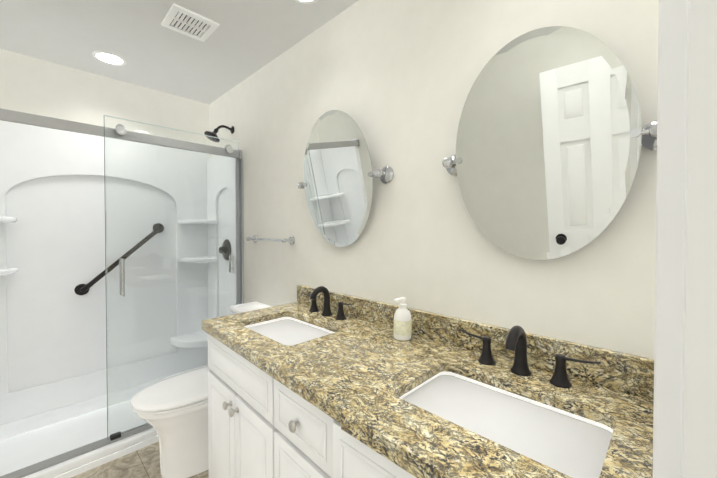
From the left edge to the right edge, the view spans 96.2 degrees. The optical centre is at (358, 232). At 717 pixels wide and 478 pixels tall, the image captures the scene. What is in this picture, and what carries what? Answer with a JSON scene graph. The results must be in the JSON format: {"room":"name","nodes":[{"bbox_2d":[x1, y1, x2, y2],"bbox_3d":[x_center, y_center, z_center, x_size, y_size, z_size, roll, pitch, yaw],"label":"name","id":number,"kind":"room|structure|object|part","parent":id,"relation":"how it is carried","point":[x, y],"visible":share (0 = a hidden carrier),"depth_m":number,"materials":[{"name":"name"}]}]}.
{"room":"bathroom","nodes":[
{"label":"bathroom","id":0,"kind":"room"},
{"bbox_2d":[0,49,208,134],"bbox_3d":[-1.909,0.075,2.396,0.110,2.440,1.740,1,1,44],"label":"wall","id":1,"kind":"structure","parent":0,"point":[31,85],"depth_m":2.27,"materials":[{"name":"paint"}]},
{"bbox_2d":[71,441,208,477],"bbox_3d":[-0.277,1.347,0.811,5.065,0.060,2.120,1,1,44],"label":"floor","id":2,"kind":"structure","parent":0,"point":[144,462],"depth_m":1.79,"materials":[{"name":"tile"}]},
{"bbox_2d":[0,108,243,477],"bbox_3d":[-1.618,0.229,2.113,0.701,2.140,1.517,1,1,44],"label":"shower","id":3,"kind":"object","parent":2,"relation":"on","point":[121,258],"visible":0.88,"depth_m":2.08,"materials":[{"name":"plastic"}]},
{"bbox_3d":[-1.751,0.180,2.397,0.067,0.510,0.550,1,1,44],"label":"grab rail","id":4,"kind":"part","parent":3,"relation":"part of","materials":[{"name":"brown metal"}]},
{"bbox_3d":[-1.184,0.262,2.158,0.040,1.878,0.813,1,1,44],"label":"glass","id":5,"kind":"part","parent":3,"relation":"part of","materials":[{"name":"clear glass"}]},
{"bbox_2d":[131,301,271,477],"bbox_3d":[-0.859,0.896,1.884,0.427,0.811,0.776,1,1,44],"label":"toilet","id":6,"kind":"object","parent":2,"relation":"on","point":[173,411],"visible":0.48,"depth_m":1.69,"materials":[{"name":"ceramic"}]},
{"bbox_3d":[-0.941,0.869,1.824,0.394,0.046,0.576,1,1,44],"label":"seat","id":7,"kind":"part","parent":6,"relation":"part of","materials":[{"name":"ceramic"}]},
{"bbox_2d":[208,341,428,477],"bbox_3d":[0.004,0.888,1.146,1.588,0.847,0.633,1,1,44],"label":"bathroom vanity","id":8,"kind":"object","parent":2,"relation":"on","point":[257,428],"depth_m":1.08,"materials":[{"name":"white wood"}]},
{"bbox_2d":[201,301,653,477],"bbox_3d":[0.004,0.444,1.154,1.608,0.042,0.614,1,1,44],"label":"countertop","id":9,"kind":"structure","parent":8,"relation":"on","point":[358,375],"depth_m":0.86,"materials":[{"name":"brown stone"}]},
{"bbox_2d":[253,317,328,344],"bbox_3d":[-0.319,0.516,1.455,0.472,0.135,0.314,1,1,44],"label":"sink","id":10,"kind":"object","parent":9,"relation":"in","point":[285,329],"depth_m":1.53,"materials":[{"name":"white ceramic"}]},
{"bbox_2d":[301,286,356,320],"bbox_3d":[-0.187,0.340,1.607,0.395,0.150,0.133,1,1,44],"label":"faucet","id":11,"kind":"object","parent":9,"relation":"on","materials":[{"name":"brown metal"}]},
{"bbox_2d":[394,297,411,340],"bbox_3d":[0.171,0.338,1.276,0.071,0.163,0.084,1,1,44],"label":"soap dispenser","id":12,"kind":"object","parent":9,"relation":"on","point":[402,324],"visible":1,"depth_m":1.25,"materials":[{"name":"plastic"}]},
{"bbox_2d":[409,373,604,472],"bbox_3d":[0.342,0.525,0.805,0.472,0.135,0.314,1,1,44],"label":"sink","id":13,"kind":"object","parent":9,"relation":"in","point":[568,440],"depth_m":0.81,"materials":[{"name":"white ceramic"}]},
{"bbox_2d":[457,325,604,388],"bbox_3d":[0.469,0.350,0.954,0.396,0.150,0.133,1,1,44],"label":"faucet","id":14,"kind":"object","parent":9,"relation":"on","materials":[{"name":"brown metal"}]},
{"bbox_2d":[0,0,358,103],"bbox_3d":[-0.277,-1.152,0.776,5.065,0.060,2.120,1,1,44],"label":"ceiling","id":15,"kind":"structure","parent":0,"point":[245,39],"depth_m":1.87,"materials":[{"name":"paint"}]},
{"bbox_2d":[92,51,126,65],"bbox_3d":[-1.624,-1.137,2.099,0.180,0.008,0.180,1,1,44],"label":"recessed light","id":16,"kind":"object","parent":15,"relation":"in","point":[109,58],"visible":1,"depth_m":2.10,"materials":[{"name":"white"}]},
{"bbox_2d":[161,4,218,41],"bbox_3d":[-0.913,-1.130,1.744,0.225,0.011,0.225,1,1,44],"label":"ceiling vent","id":17,"kind":"object","parent":15,"relation":"in","point":[184,21],"visible":1,"depth_m":1.73,"materials":[{"name":"white plastic"}]},
{"bbox_2d":[294,0,318,3],"bbox_3d":[-0.254,-1.128,1.496,0.180,0.008,0.180,1,1,44],"label":"recessed light","id":18,"kind":"object","parent":15,"relation":"in","point":[306,1],"visible":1,"depth_m":1.56,"materials":[{"name":"white"}]},
{"bbox_2d":[209,0,658,358],"bbox_3d":[0.290,0.089,1.379,4.675,2.440,0.110,1,1,44],"label":"wall","id":19,"kind":"structure","parent":0,"point":[394,80],"depth_m":1.31,"materials":[{"name":"paint"}]},
{"bbox_2d":[246,234,294,244],"bbox_3d":[-0.599,0.044,2.125,0.520,0.060,0.069,1,1,44],"label":"towel rail","id":20,"kind":"object","parent":19,"relation":"attached to","point":[290,240],"visible":1,"depth_m":2.02,"materials":[{"name":"silver metal"}]},
{"bbox_2d":[298,110,393,246],"bbox_3d":[-0.112,-0.264,1.619,0.654,0.670,0.102,1,1,44],"label":"mirror","id":21,"kind":"object","parent":19,"relation":"attached to","point":[337,184],"visible":0.96,"depth_m":1.58,"materials":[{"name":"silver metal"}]},
{"bbox_2d":[297,285,653,400],"bbox_3d":[0.211,0.370,1.365,1.608,0.100,0.022,1,1,44],"label":"backsplash","id":22,"kind":"structure","parent":19,"relation":"attached to","point":[629,373],"depth_m":1.01,"materials":[{"name":"brown stone"}]},
{"bbox_2d":[442,26,656,259],"bbox_3d":[0.535,-0.253,0.984,0.644,0.676,0.102,1,1,44],"label":"mirror","id":23,"kind":"object","parent":19,"relation":"attached to","point":[543,161],"visible":0.92,"depth_m":0.94,"materials":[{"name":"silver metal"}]},
{"bbox_2d":[649,409,653,477],"bbox_3d":[0.563,0.381,0.591,0.022,0.100,0.589,1,1,44],"label":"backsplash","id":24,"kind":"structure","parent":19,"relation":"attached to","point":[650,446],"depth_m":0.60,"materials":[{"name":"brown stone"}]},
{"bbox_3d":[0.303,0.106,0.224,0.110,2.440,1.520,1,1,44],"label":"wall","id":25,"kind":"structure","parent":0,"visible":0},
{"bbox_2d":[653,0,716,477],"bbox_3d":[-0.001,0.289,-0.076,0.124,2.082,0.661,1,1,44],"label":"door frame","id":26,"kind":"structure","parent":25,"relation":"attached to","point":[685,399],"depth_m":0.14,"materials":[{"name":"white wood"}]}
]}

